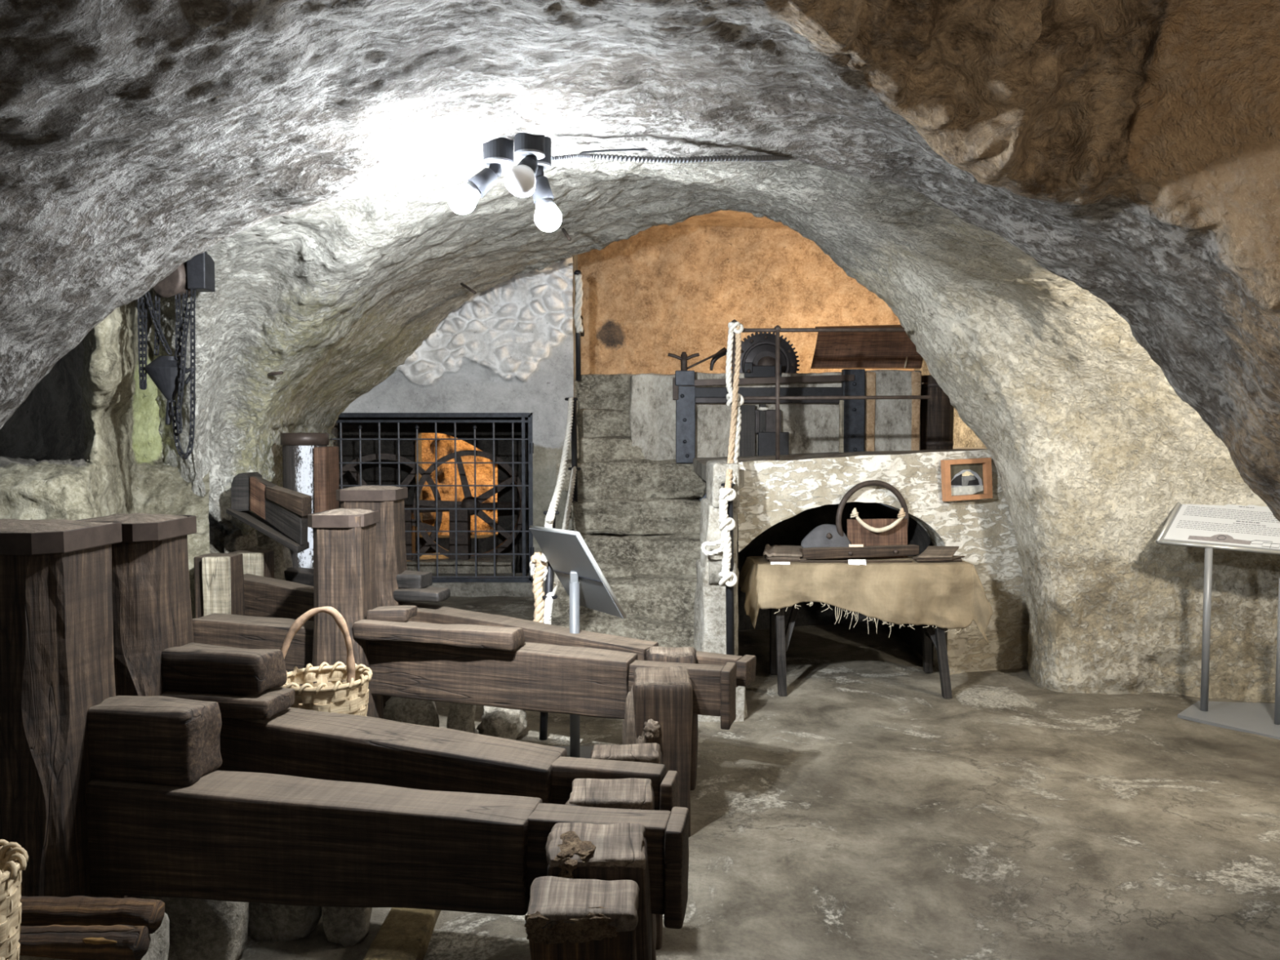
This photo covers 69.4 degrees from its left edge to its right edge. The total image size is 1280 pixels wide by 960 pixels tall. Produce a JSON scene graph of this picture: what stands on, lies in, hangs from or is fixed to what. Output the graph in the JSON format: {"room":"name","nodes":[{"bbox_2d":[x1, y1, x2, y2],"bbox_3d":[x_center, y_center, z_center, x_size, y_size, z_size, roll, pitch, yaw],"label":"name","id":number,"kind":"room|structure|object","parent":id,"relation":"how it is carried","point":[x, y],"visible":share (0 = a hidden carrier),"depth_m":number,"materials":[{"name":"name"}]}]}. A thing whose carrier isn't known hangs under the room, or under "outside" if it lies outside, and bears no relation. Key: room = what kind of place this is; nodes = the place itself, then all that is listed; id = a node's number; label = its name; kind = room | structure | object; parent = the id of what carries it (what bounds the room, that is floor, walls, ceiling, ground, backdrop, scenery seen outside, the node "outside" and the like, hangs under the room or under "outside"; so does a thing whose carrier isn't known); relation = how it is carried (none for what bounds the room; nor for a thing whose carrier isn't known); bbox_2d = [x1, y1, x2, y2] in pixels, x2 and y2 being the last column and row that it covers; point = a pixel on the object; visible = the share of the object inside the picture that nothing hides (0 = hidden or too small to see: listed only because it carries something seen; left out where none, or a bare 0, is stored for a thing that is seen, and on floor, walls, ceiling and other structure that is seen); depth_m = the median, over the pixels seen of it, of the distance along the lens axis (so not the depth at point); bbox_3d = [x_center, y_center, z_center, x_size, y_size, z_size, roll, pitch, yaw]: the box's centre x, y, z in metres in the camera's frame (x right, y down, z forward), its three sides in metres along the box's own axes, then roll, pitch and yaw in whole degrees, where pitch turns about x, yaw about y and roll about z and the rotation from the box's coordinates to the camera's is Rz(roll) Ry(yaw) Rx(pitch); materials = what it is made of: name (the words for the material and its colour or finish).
{"room":"underground museum","nodes":[
{"label":"underground museum","id":0,"kind":"room"},
{"bbox_2d":[0,288,209,618],"bbox_3d":[-3.470,0.050,5.572,1.576,3.016,3.473,-2,3,-38],"label":"wall","id":1,"kind":"structure","parent":0,"point":[86,442],"depth_m":5.07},
{"bbox_2d":[337,413,532,568],"bbox_3d":[-2.600,-0.518,10.733,4.366,3.326,0.346,0,3,0],"label":"wall","id":2,"kind":"structure","parent":0,"point":[350,448],"depth_m":10.60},
{"bbox_2d":[341,256,573,413],"bbox_3d":[-2.099,-1.559,8.666,2.938,1.850,0.151,0,3,0],"label":"wall","id":3,"kind":"structure","parent":0,"point":[508,348],"depth_m":8.71,"materials":[{"name":"paint"}]},
{"bbox_2d":[329,413,533,582],"bbox_3d":[-2.036,0.172,8.838,2.058,1.627,0.061,0,3,0],"label":"metal grate","id":4,"kind":"object","parent":3,"relation":"attached to","point":[524,578],"visible":0.73,"depth_m":8.83,"materials":[{"name":"metal"}]},
{"bbox_2d":[331,254,577,596],"bbox_3d":[-2.148,-0.650,9.074,3.049,3.715,0.635,0,3,0],"label":"trim","id":5,"kind":"structure","parent":3,"relation":"attached to","point":[456,588],"depth_m":8.84,"materials":[{"name":"concrete"}]},
{"bbox_2d":[532,413,572,591],"bbox_3d":[-0.826,0.286,8.820,0.391,1.850,0.014,0,3,0],"label":"wall","id":6,"kind":"structure","parent":3,"relation":"attached to","point":[548,429],"depth_m":8.80,"materials":[{"name":"paint"}]},
{"bbox_2d":[422,432,497,535],"bbox_3d":[-2.103,-0.642,12.015,3.944,3.200,0.548,0,3,0],"label":"wall","id":7,"kind":"structure","parent":0,"point":[446,472],"depth_m":12.10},
{"bbox_2d":[555,458,693,491],"bbox_3d":[-0.080,-0.088,8.645,1.179,0.238,2.739,0,3,0],"label":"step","id":8,"kind":"structure","parent":0,"point":[566,481],"depth_m":7.29,"materials":[{"name":"stone"}]},
{"bbox_2d":[576,373,644,462],"bbox_3d":[-0.241,-0.514,7.993,0.629,0.810,1.031,0,3,0],"label":"step block","id":9,"kind":"object","parent":8,"relation":"on","point":[603,425],"visible":0.64,"depth_m":7.73,"materials":[{"name":"stone"}]},
{"bbox_2d":[573,270,581,381],"bbox_3d":[-0.528,-1.309,7.847,0.068,0.930,0.068,0,3,0],"label":"post","id":10,"kind":"object","parent":9,"relation":"on","point":[578,361],"visible":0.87,"depth_m":7.84,"materials":[{"name":"black metal"}]},
{"bbox_2d":[573,274,583,333],"bbox_3d":[-0.518,-1.484,7.788,0.081,0.492,0.068,0,3,0],"label":"rope","id":11,"kind":"object","parent":10,"relation":"attached to","point":[578,278],"visible":1,"depth_m":7.77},
{"bbox_2d":[629,373,675,460],"bbox_3d":[0.120,-0.500,7.787,0.417,0.774,0.624,0,3,0],"label":"stone block","id":12,"kind":"object","parent":8,"relation":"on","point":[652,408],"depth_m":7.49,"materials":[{"name":"stone"}]},
{"bbox_2d":[0,0,1279,702],"bbox_3d":[0.013,0.261,3.789,10.577,4.356,11.152,0,3,0],"label":"ceiling","id":13,"kind":"structure","parent":0,"point":[1130,149],"depth_m":2.65,"materials":[{"name":"stone"}]},
{"bbox_2d":[137,251,214,459],"bbox_3d":[-2.222,-0.600,4.426,0.346,0.999,0.155,0,3,0],"label":"chain hoist","id":14,"kind":"object","parent":13,"relation":"hanging from","point":[197,273],"visible":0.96,"depth_m":4.40,"materials":[{"name":"metal"}]},
{"bbox_2d":[448,137,513,214],"bbox_3d":[-0.461,-0.895,2.684,0.190,0.250,0.088,-1,3,-19],"label":"spot lamp","id":15,"kind":"object","parent":13,"relation":"attached to","point":[498,153],"visible":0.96,"depth_m":2.66,"materials":[{"name":"black plastic"}]},
{"bbox_2d":[467,167,497,197],"bbox_3d":[-0.457,-0.865,2.688,0.086,0.085,0.061,-1,3,-16],"label":"socket","id":16,"kind":"object","parent":15,"relation":"attached to","point":[480,184],"depth_m":2.67,"materials":[{"name":"silver plastic"}]},
{"bbox_2d":[504,132,544,197],"bbox_3d":[-0.327,-0.918,2.643,0.092,0.221,0.142,1,3,23],"label":"spot lamp","id":17,"kind":"object","parent":13,"relation":"attached to","point":[520,180],"visible":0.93,"depth_m":2.62,"materials":[{"name":"black plastic"}]},
{"bbox_2d":[516,156,537,176],"bbox_3d":[-0.326,-0.890,2.651,0.065,0.070,0.071,0,3,0],"label":"socket","id":18,"kind":"object","parent":17,"relation":"attached to","point":[530,162],"depth_m":2.63,"materials":[{"name":"black plastic"}]},
{"bbox_2d":[532,136,561,231],"bbox_3d":[-0.291,-0.889,2.757,0.116,0.296,0.084,1,3,13],"label":"spot lamp","id":19,"kind":"object","parent":13,"relation":"attached to","point":[548,217],"visible":0.72,"depth_m":2.73,"materials":[{"name":"black plastic"}]},
{"bbox_2d":[532,175,554,204],"bbox_3d":[-0.291,-0.864,2.752,0.070,0.080,0.062,0,3,0],"label":"socket","id":20,"kind":"object","parent":19,"relation":"attached to","point":[542,194],"depth_m":2.73,"materials":[{"name":"silver plastic"}]},
{"bbox_2d":[551,152,790,163],"bbox_3d":[0.112,-0.982,2.806,0.768,0.089,0.062,-1,3,-17],"label":"conduit","id":21,"kind":"object","parent":13,"relation":"attached to","point":[629,158],"visible":0.98,"depth_m":2.78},
{"bbox_2d":[653,209,790,228],"bbox_3d":[1.348,-2.746,8.276,4.540,0.332,3.652,0,3,0],"label":"ceiling","id":22,"kind":"structure","parent":0,"point":[721,218],"depth_m":9.65,"materials":[{"name":"paint"}]},
{"bbox_2d":[577,225,914,374],"bbox_3d":[1.632,-1.794,9.925,5.154,3.500,0.100,0,3,0],"label":"wall","id":23,"kind":"structure","parent":0,"point":[651,295],"depth_m":9.92,"materials":[{"name":"paint"}]},
{"bbox_2d":[240,568,1279,959],"bbox_3d":[0.142,1.354,5.329,10.716,0.184,14.517,0,3,0],"label":"floor","id":24,"kind":"structure","parent":0,"point":[862,811],"depth_m":3.64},
{"bbox_2d":[0,518,132,897],"bbox_3d":[-1.675,0.759,2.460,0.489,1.310,0.354,0,3,0],"label":"post","id":25,"kind":"object","parent":24,"relation":"on","point":[57,655],"visible":0.74,"depth_m":2.33,"materials":[{"name":"brown wood"}]},
{"bbox_2d":[85,769,688,928],"bbox_3d":[-0.688,0.945,2.382,1.624,0.305,0.177,0,3,9],"label":"beam","id":26,"kind":"structure","parent":25,"relation":"attached to","point":[226,835],"depth_m":2.32,"materials":[{"name":"brown wood"}]},
{"bbox_2d":[87,695,222,786],"bbox_3d":[-1.313,0.696,2.487,0.330,0.209,0.166,0,3,8],"label":"block","id":27,"kind":"object","parent":26,"relation":"on","point":[161,740],"visible":0.88,"depth_m":2.42,"materials":[{"name":"brown wood"}]},
{"bbox_2d":[19,912,169,959],"bbox_3d":[-1.539,1.246,2.011,0.862,0.457,0.490,0,3,0],"label":"stone ledge","id":28,"kind":"object","parent":24,"relation":"on","point":[159,942],"visible":0.22,"depth_m":2.15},
{"bbox_2d":[0,839,28,959],"bbox_3d":[-1.375,0.902,1.845,0.264,0.278,0.262,0,3,0],"label":"woven basket","id":29,"kind":"object","parent":28,"relation":"on","point":[13,860],"visible":1,"depth_m":1.86,"materials":[{"name":"wicker"}]},
{"bbox_2d":[17,924,149,959],"bbox_3d":[-1.297,1.009,2.023,0.431,0.077,0.074,0,3,3],"label":"log","id":30,"kind":"object","parent":28,"relation":"on","point":[75,942],"visible":0.87,"depth_m":1.99,"materials":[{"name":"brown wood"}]},
{"bbox_2d":[19,895,164,933],"bbox_3d":[-1.344,0.993,2.121,0.488,0.081,0.076,0,3,2],"label":"log","id":31,"kind":"object","parent":28,"relation":"on","point":[80,910],"visible":0.71,"depth_m":2.09,"materials":[{"name":"brown wood"}]},
{"bbox_2d":[75,512,196,898],"bbox_3d":[-1.597,0.749,2.898,0.332,1.288,0.320,0,3,0],"label":"post","id":32,"kind":"object","parent":24,"relation":"on","point":[152,610],"visible":0.36,"depth_m":2.78,"materials":[{"name":"brown wood"}]},
{"bbox_2d":[215,706,679,811],"bbox_3d":[-0.673,0.862,2.768,1.594,0.325,0.198,1,3,12],"label":"beam","id":33,"kind":"structure","parent":32,"relation":"attached to","point":[293,741],"depth_m":2.69,"materials":[{"name":"brown wood"}]},
{"bbox_2d":[160,687,294,719],"bbox_3d":[-1.274,0.679,2.852,0.372,0.073,0.179,0,3,8],"label":"board","id":34,"kind":"object","parent":33,"relation":"on","point":[263,705],"visible":0.56,"depth_m":2.77,"materials":[{"name":"brown wood"}]},
{"bbox_2d":[161,642,287,694],"bbox_3d":[-1.288,0.581,2.858,0.351,0.139,0.160,0,3,8],"label":"block","id":35,"kind":"object","parent":34,"relation":"on","point":[193,667],"visible":1,"depth_m":2.79,"materials":[{"name":"brown wood"}]},
{"bbox_2d":[140,895,248,959],"bbox_3d":[-1.291,1.233,2.682,0.295,0.421,0.169,0,3,-8],"label":"stone block","id":36,"kind":"object","parent":24,"relation":"on","point":[200,929],"visible":0.3,"depth_m":2.61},
{"bbox_2d":[193,552,244,617],"bbox_3d":[-2.231,0.857,4.907,0.196,0.929,0.226,0,3,0],"label":"upright block","id":37,"kind":"object","parent":24,"relation":"on","point":[219,577],"visible":0.34,"depth_m":4.79,"materials":[{"name":"brown wood"}]},
{"bbox_2d":[224,529,258,553],"bbox_3d":[-2.486,0.719,5.785,0.220,0.882,0.209,0,3,0],"label":"stone","id":38,"kind":"object","parent":24,"relation":"on","point":[234,541],"visible":0.2,"depth_m":5.71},
{"bbox_2d":[228,549,274,577],"bbox_3d":[-2.315,0.856,5.507,0.221,0.872,0.225,0,3,0],"label":"upright block","id":39,"kind":"object","parent":24,"relation":"on","point":[260,562],"visible":0.18,"depth_m":5.40,"materials":[{"name":"brown wood"}]},
{"bbox_2d":[226,471,311,553],"bbox_3d":[-2.116,0.177,5.290,0.639,0.434,0.235,1,3,23],"label":"slanting timber","id":40,"kind":"object","parent":39,"relation":"on","point":[280,513],"visible":0.99,"depth_m":5.22,"materials":[{"name":"brown wood"}]},
{"bbox_2d":[253,533,293,580],"bbox_3d":[-2.350,0.728,5.840,0.291,0.831,0.266,-1,3,-12],"label":"stone","id":41,"kind":"object","parent":24,"relation":"on","point":[282,556],"visible":0.2,"depth_m":5.77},
{"bbox_2d":[284,567,314,586],"bbox_3d":[-2.150,0.630,5.818,0.486,0.146,0.166,1,3,24],"label":"beam","id":42,"kind":"structure","parent":41,"relation":"on","point":[303,575],"depth_m":5.73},
{"bbox_2d":[248,902,321,942],"bbox_3d":[-1.090,1.260,2.866,0.234,0.332,0.188,0,3,0],"label":"stone block","id":43,"kind":"object","parent":24,"relation":"on","point":[270,922],"visible":0.24,"depth_m":2.79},
{"bbox_2d":[280,432,338,568],"bbox_3d":[-2.188,0.465,6.118,0.343,1.550,0.325,0,3,0],"label":"post","id":44,"kind":"object","parent":24,"relation":"on","point":[310,467],"visible":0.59,"depth_m":5.98,"materials":[{"name":"wood"}]},
{"bbox_2d":[307,508,383,719],"bbox_3d":[-1.325,0.730,4.174,0.276,1.205,0.325,0,3,0],"label":"post","id":45,"kind":"object","parent":24,"relation":"on","point":[344,540],"visible":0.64,"depth_m":4.04,"materials":[{"name":"brown wood"}]},
{"bbox_2d":[191,613,737,729],"bbox_3d":[-0.873,0.831,4.138,2.609,0.314,0.194,1,3,16],"label":"beam","id":46,"kind":"structure","parent":45,"relation":"attached to","point":[588,682],"depth_m":3.98,"materials":[{"name":"brown wood"}]},
{"bbox_2d":[352,619,524,651],"bbox_3d":[-0.877,0.671,4.038,0.740,0.110,0.160,0,3,10],"label":"wooden plank","id":47,"kind":"object","parent":46,"relation":"on","point":[468,636],"visible":0.98,"depth_m":3.98,"materials":[{"name":"brown wood"}]},
{"bbox_2d":[366,605,417,622],"bbox_3d":[-1.107,0.597,4.129,0.202,0.059,0.123,0,3,0],"label":"block","id":48,"kind":"object","parent":47,"relation":"on","point":[390,613],"visible":0.98,"depth_m":4.08,"materials":[{"name":"brown wood"}]},
{"bbox_2d":[321,906,372,946],"bbox_3d":[-0.902,1.276,2.844,0.152,0.291,0.172,-1,3,-16],"label":"stone block","id":49,"kind":"object","parent":24,"relation":"on","point":[346,926],"visible":0.34,"depth_m":2.77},
{"bbox_2d":[336,485,407,707],"bbox_3d":[-1.353,0.665,4.792,0.351,1.276,0.327,0,3,0],"label":"post","id":50,"kind":"object","parent":24,"relation":"on","point":[389,500],"visible":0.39,"depth_m":4.66,"materials":[{"name":"brown wood"}]},
{"bbox_2d":[243,573,755,687],"bbox_3d":[-0.925,0.738,4.628,3.115,0.325,0.177,1,3,26],"label":"beam","id":51,"kind":"structure","parent":50,"relation":"attached to","point":[264,597],"depth_m":4.52,"materials":[{"name":"brown wood"}]},
{"bbox_2d":[393,586,450,602],"bbox_3d":[-1.115,0.582,4.730,0.283,0.068,0.168,1,3,17],"label":"block","id":52,"kind":"object","parent":51,"relation":"on","point":[433,594],"visible":0.88,"depth_m":4.66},
{"bbox_2d":[395,569,432,588],"bbox_3d":[-1.174,0.517,4.776,0.160,0.086,0.167,0,3,9],"label":"block","id":53,"kind":"object","parent":52,"relation":"on","point":[408,579],"visible":0.99,"depth_m":4.70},
{"bbox_2d":[363,907,440,959],"bbox_3d":[-0.713,1.395,2.690,0.170,0.097,1.095,0,3,0],"label":"wooden plank","id":54,"kind":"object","parent":24,"relation":"on","point":[405,933],"depth_m":2.75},
{"bbox_2d":[383,696,439,727],"bbox_3d":[-1.142,1.184,4.612,0.280,0.289,0.227,0,3,0],"label":"stone","id":55,"kind":"object","parent":24,"relation":"on","point":[412,711],"visible":0.42,"depth_m":4.53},
{"bbox_2d":[446,702,475,733],"bbox_3d":[-0.880,1.190,4.565,0.138,0.284,0.150,0,3,0],"label":"stone","id":56,"kind":"object","parent":24,"relation":"on","point":[460,717],"visible":0.52,"depth_m":4.50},
{"bbox_2d":[404,501,520,573],"bbox_3d":[-2.176,0.655,9.939,1.704,0.832,0.730,0,3,0],"label":"stand","id":57,"kind":"object","parent":24,"relation":"on","point":[504,563],"visible":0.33,"depth_m":9.82,"materials":[{"name":"metal"}]},
{"bbox_2d":[338,453,442,559],"bbox_3d":[-2.723,0.338,9.777,1.239,1.239,0.200,-1,3,-17],"label":"spoked wheel","id":58,"kind":"object","parent":57,"relation":"on","point":[350,467],"visible":0.34,"depth_m":9.82,"materials":[{"name":"metal"}]},
{"bbox_2d":[413,449,526,557],"bbox_3d":[-1.829,0.276,9.974,1.199,1.199,0.200,-1,3,-14],"label":"spoked wheel","id":59,"kind":"object","parent":57,"relation":"on","point":[468,502],"visible":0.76,"depth_m":9.93,"materials":[{"name":"metal"}]},
{"bbox_2d":[476,706,527,740],"bbox_3d":[-0.698,1.220,4.660,0.232,0.203,0.230,1,3,19],"label":"stone","id":60,"kind":"object","parent":24,"relation":"on","point":[507,723],"visible":0.73,"depth_m":4.58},
{"bbox_2d":[539,511,559,740],"bbox_3d":[-0.455,0.733,4.640,0.107,1.157,0.081,0,3,0],"label":"post","id":61,"kind":"object","parent":24,"relation":"on","point":[549,576],"visible":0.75,"depth_m":4.63,"materials":[{"name":"black metal"}]},
{"bbox_2d":[528,551,547,622],"bbox_3d":[-0.514,0.616,4.640,0.106,0.519,0.072,2,3,29],"label":"rope hank","id":62,"kind":"object","parent":61,"relation":"hanging from","point":[539,573],"visible":0.76,"depth_m":4.61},
{"bbox_2d":[528,525,626,758],"bbox_3d":[-0.308,0.767,4.349,0.415,1.115,0.616,-1,3,-12],"label":"stand","id":63,"kind":"object","parent":24,"relation":"on","point":[566,552],"visible":0.52,"depth_m":4.31,"materials":[{"name":"metal"}]},
{"bbox_2d":[524,875,639,959],"bbox_3d":[-0.118,1.168,1.963,0.246,0.602,0.178,0,3,0],"label":"support post","id":64,"kind":"object","parent":24,"relation":"on","point":[566,918],"visible":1,"depth_m":1.89,"materials":[{"name":"brown wood"}]},
{"bbox_2d":[545,822,652,959],"bbox_3d":[-0.099,1.145,2.140,0.262,0.651,0.235,0,3,0],"label":"support post","id":65,"kind":"object","parent":24,"relation":"on","point":[580,851],"visible":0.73,"depth_m":2.06,"materials":[{"name":"brown wood"}]},
{"bbox_2d":[564,777,656,959],"bbox_3d":[-0.077,1.128,2.455,0.243,0.632,0.193,0,3,0],"label":"support post","id":66,"kind":"object","parent":24,"relation":"on","point":[637,793],"visible":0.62,"depth_m":2.40,"materials":[{"name":"brown wood"}]},
{"bbox_2d":[590,742,662,950],"bbox_3d":[-0.046,1.117,2.805,0.236,0.618,0.155,0,3,0],"label":"support post","id":67,"kind":"object","parent":24,"relation":"on","point":[651,753],"visible":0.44,"depth_m":2.76,"materials":[{"name":"brown wood"}]},
{"bbox_2d":[551,457,706,647],"bbox_3d":[-0.039,0.561,6.817,1.225,1.430,1.837,0,3,0],"label":"stone staircase","id":68,"kind":"structure","parent":24,"relation":"on","point":[640,524],"depth_m":6.55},
{"bbox_2d":[564,397,581,530],"bbox_3d":[-0.513,-0.118,7.073,0.124,1.024,0.102,0,3,0],"label":"post","id":69,"kind":"object","parent":68,"relation":"on","point":[574,431],"visible":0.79,"depth_m":7.08,"materials":[{"name":"black metal"}]},
{"bbox_2d":[539,396,573,562],"bbox_3d":[-0.479,-0.109,5.772,0.080,0.922,2.537,0,3,-1],"label":"rope","id":70,"kind":"object","parent":69,"relation":"attached to","point":[550,516],"visible":0.86,"depth_m":5.55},
{"bbox_2d":[542,466,577,624],"bbox_3d":[-0.467,0.351,5.809,0.074,0.794,2.502,0,3,-1],"label":"rope","id":71,"kind":"object","parent":69,"relation":"attached to","point":[548,601],"visible":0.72,"depth_m":5.65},
{"bbox_2d":[622,666,693,836],"bbox_3d":[0.066,1.068,3.617,0.272,0.626,0.306,0,3,0],"label":"support post","id":72,"kind":"object","parent":24,"relation":"on","point":[659,704],"visible":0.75,"depth_m":3.50,"materials":[{"name":"brown wood"}]},
{"bbox_2d":[646,646,697,790],"bbox_3d":[0.139,1.050,4.054,0.238,0.633,0.168,0,3,0],"label":"support post","id":73,"kind":"object","parent":24,"relation":"on","point":[686,655],"visible":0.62,"depth_m":3.99,"materials":[{"name":"brown wood"}]},
{"bbox_2d":[769,602,952,698],"bbox_3d":[1.298,0.871,5.689,1.220,0.779,0.635,0,3,0],"label":"trestle table","id":74,"kind":"object","parent":24,"relation":"on","point":[780,639],"visible":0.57,"depth_m":5.44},
{"bbox_2d":[737,555,992,644],"bbox_3d":[1.310,0.713,5.524,1.436,0.468,0.459,0,3,0],"label":"tablecloth","id":75,"kind":"object","parent":74,"relation":"on","point":[951,595],"visible":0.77,"depth_m":5.34,"materials":[{"name":"fabric"}]},
{"bbox_2d":[799,544,919,559],"bbox_3d":[1.321,0.433,5.556,0.733,0.070,0.086,0,3,-9],"label":"board","id":76,"kind":"object","parent":75,"relation":"on","point":[817,553],"visible":0.98,"depth_m":5.53,"materials":[{"name":"brown wood"}]},
{"bbox_2d":[800,524,851,547],"bbox_3d":[1.126,0.364,5.591,0.313,0.189,0.108,0,3,0],"label":"metal blade","id":77,"kind":"object","parent":76,"relation":"on","point":[824,535],"visible":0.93,"depth_m":5.58,"materials":[{"name":"metal"}]},
{"bbox_2d":[835,480,908,536],"bbox_3d":[1.425,0.244,5.662,0.505,0.487,0.034,-1,3,-18],"label":"hoop","id":78,"kind":"object","parent":75,"relation":"on","point":[871,482],"visible":0.59,"depth_m":5.62,"materials":[{"name":"metal"}]},
{"bbox_2d":[846,518,907,558],"bbox_3d":[1.444,0.355,5.625,0.380,0.239,0.046,0,3,-6],"label":"wooden box","id":79,"kind":"object","parent":75,"relation":"on","point":[856,533],"visible":0.67,"depth_m":5.61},
{"bbox_2d":[1155,502,1279,739],"bbox_3d":[3.457,0.674,5.104,1.040,1.224,0.881,-3,4,-43],"label":"stand","id":80,"kind":"object","parent":24,"relation":"on","point":[1250,528],"visible":0.94,"depth_m":5.08,"materials":[{"name":"grey paint"}]},
{"bbox_2d":[1176,506,1279,536],"bbox_3d":[3.409,0.233,5.160,0.781,0.157,0.196,1,3,18],"label":"print","id":81,"kind":"object","parent":80,"relation":"attached to","point":[1191,521],"depth_m":5.18,"materials":[{"name":"grey"}]},
{"bbox_3d":[-1.080,1.135,3.188,0.267,0.534,0.257,0,3,0],"label":"stump","id":82,"kind":"object","parent":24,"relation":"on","visible":0},
{"bbox_2d":[279,606,372,715],"bbox_3d":[-1.085,0.650,3.165,0.326,0.438,0.324,0,3,0],"label":"woven basket","id":83,"kind":"object","parent":82,"relation":"on","point":[350,696],"visible":0.61,"depth_m":3.14,"materials":[{"name":"beige wicker"}]},
{"bbox_2d":[737,502,933,665],"bbox_3d":[1.274,0.671,6.672,1.389,1.199,1.866,0,3,0],"label":"wall","id":84,"kind":"structure","parent":0,"point":[792,531],"depth_m":7.34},
{"bbox_2d":[693,459,739,655],"bbox_3d":[0.443,0.621,5.330,0.248,1.467,0.662,0,3,0],"label":"pillar","id":85,"kind":"structure","parent":84,"relation":"attached to","point":[709,607],"depth_m":5.04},
{"bbox_2d":[697,685,747,721],"bbox_3d":[0.441,1.165,5.010,0.303,0.371,0.164,0,3,0],"label":"stone block","id":86,"kind":"object","parent":84,"relation":"attached to","point":[741,713],"depth_m":4.97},
{"bbox_2d":[720,483,734,655],"bbox_3d":[0.472,0.505,4.980,0.077,0.975,0.075,0,3,0],"label":"post","id":87,"kind":"object","parent":86,"relation":"on","point":[730,641],"visible":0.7,"depth_m":4.97,"materials":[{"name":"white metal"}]},
{"bbox_2d":[700,488,737,586],"bbox_3d":[0.421,0.304,4.920,0.196,0.527,0.084,0,3,0],"label":"rope","id":88,"kind":"object","parent":87,"relation":"attached to","point":[727,524],"visible":1,"depth_m":4.91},
{"bbox_2d":[695,372,841,457],"bbox_3d":[0.973,-0.489,7.580,1.371,0.774,0.370,0,3,0],"label":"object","id":89,"kind":"structure","parent":84,"relation":"attached to","point":[812,428],"depth_m":7.41,"materials":[{"name":"stone"}]},
{"bbox_2d":[743,362,781,377],"bbox_3d":[0.979,-0.876,7.388,0.298,0.121,0.119,0,3,0],"label":"bracket","id":90,"kind":"object","parent":89,"relation":"on","point":[750,371],"visible":0.8,"depth_m":7.37,"materials":[{"name":"black metal"}]},
{"bbox_2d":[731,332,799,373],"bbox_3d":[1.023,-0.936,7.534,0.562,0.562,0.300,0,3,0],"label":"wheel","id":91,"kind":"object","parent":89,"relation":"on","point":[759,349],"visible":0.51,"depth_m":7.53,"materials":[{"name":"metal"}]},
{"bbox_2d":[810,324,923,368],"bbox_3d":[1.937,-1.145,7.878,1.036,0.424,0.540,0,3,0],"label":"wooden board","id":92,"kind":"object","parent":89,"relation":"on","point":[859,349],"visible":0.88,"depth_m":7.72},
{"bbox_2d":[737,503,947,669],"bbox_3d":[1.274,0.715,5.823,1.545,1.177,0.267,-1,3,-18],"label":"trim","id":93,"kind":"structure","parent":84,"relation":"attached to","point":[936,540],"depth_m":6.00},
{"bbox_2d":[692,446,987,488],"bbox_3d":[1.706,-0.159,7.545,2.575,0.200,4.950,0,3,0],"label":"platform","id":94,"kind":"object","parent":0,"point":[699,463],"visible":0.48,"depth_m":6.87,"materials":[{"name":"stone"}]},
{"bbox_2d":[667,348,865,462],"bbox_3d":[0.994,-0.596,7.371,1.556,0.919,0.246,0,3,0],"label":"metal frame","id":95,"kind":"object","parent":94,"relation":"on","point":[762,421],"visible":0.83,"depth_m":7.29,"materials":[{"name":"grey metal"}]},
{"bbox_2d":[731,319,930,460],"bbox_3d":[1.153,-0.508,5.602,1.212,0.921,0.044,0,3,0],"label":"railing","id":96,"kind":"object","parent":94,"relation":"on","point":[777,329],"visible":0.77,"depth_m":5.59,"materials":[{"name":"metal"}]},
{"bbox_2d":[724,325,741,488],"bbox_3d":[0.529,-0.444,5.250,0.050,0.982,0.747,0,3,10],"label":"rope","id":97,"kind":"object","parent":96,"relation":"attached to","point":[729,476],"visible":0.98,"depth_m":5.42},
{"bbox_2d":[725,322,741,484],"bbox_3d":[0.542,-0.455,5.267,0.091,0.958,0.672,0,3,3],"label":"rope","id":98,"kind":"object","parent":96,"relation":"attached to","point":[730,342],"visible":0.81,"depth_m":5.55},
{"bbox_2d":[865,369,920,451],"bbox_3d":[1.996,-0.518,7.505,0.427,0.721,0.474,0,3,0],"label":"stone block","id":99,"kind":"object","parent":94,"relation":"on","point":[891,424],"visible":0.7,"depth_m":7.28,"materials":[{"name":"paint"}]},
{"bbox_2d":[920,374,953,449],"bbox_3d":[2.418,-0.541,7.583,0.298,0.620,0.298,0,3,0],"label":"box","id":100,"kind":"object","parent":94,"relation":"on","point":[936,413],"visible":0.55,"depth_m":7.46,"materials":[{"name":"brown wood"}]},
{"bbox_2d":[737,449,1029,675],"bbox_3d":[1.628,0.549,5.793,2.205,1.512,0.041,-1,3,-17],"label":"wall","id":101,"kind":"structure","parent":0,"point":[773,492],"depth_m":5.86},
{"bbox_2d":[940,457,992,501],"bbox_3d":[2.075,-0.005,5.869,0.366,0.271,0.040,-1,3,-18],"label":"framed picture","id":102,"kind":"object","parent":101,"relation":"attached to","point":[962,479],"visible":1,"depth_m":5.87,"materials":[{"name":"brown wood"}]},
{"bbox_2d":[950,462,983,495],"bbox_3d":[2.070,-0.005,5.884,0.282,0.209,0.002,-1,3,-18],"label":"print","id":103,"kind":"object","parent":102,"relation":"on","point":[966,478],"depth_m":5.88},
{"bbox_2d":[914,359,986,544],"bbox_3d":[3.079,-0.864,8.270,0.347,4.055,3.850,0,3,0],"label":"wall","id":104,"kind":"structure","parent":0,"point":[963,436],"depth_m":8.51,"materials":[{"name":"paint"}]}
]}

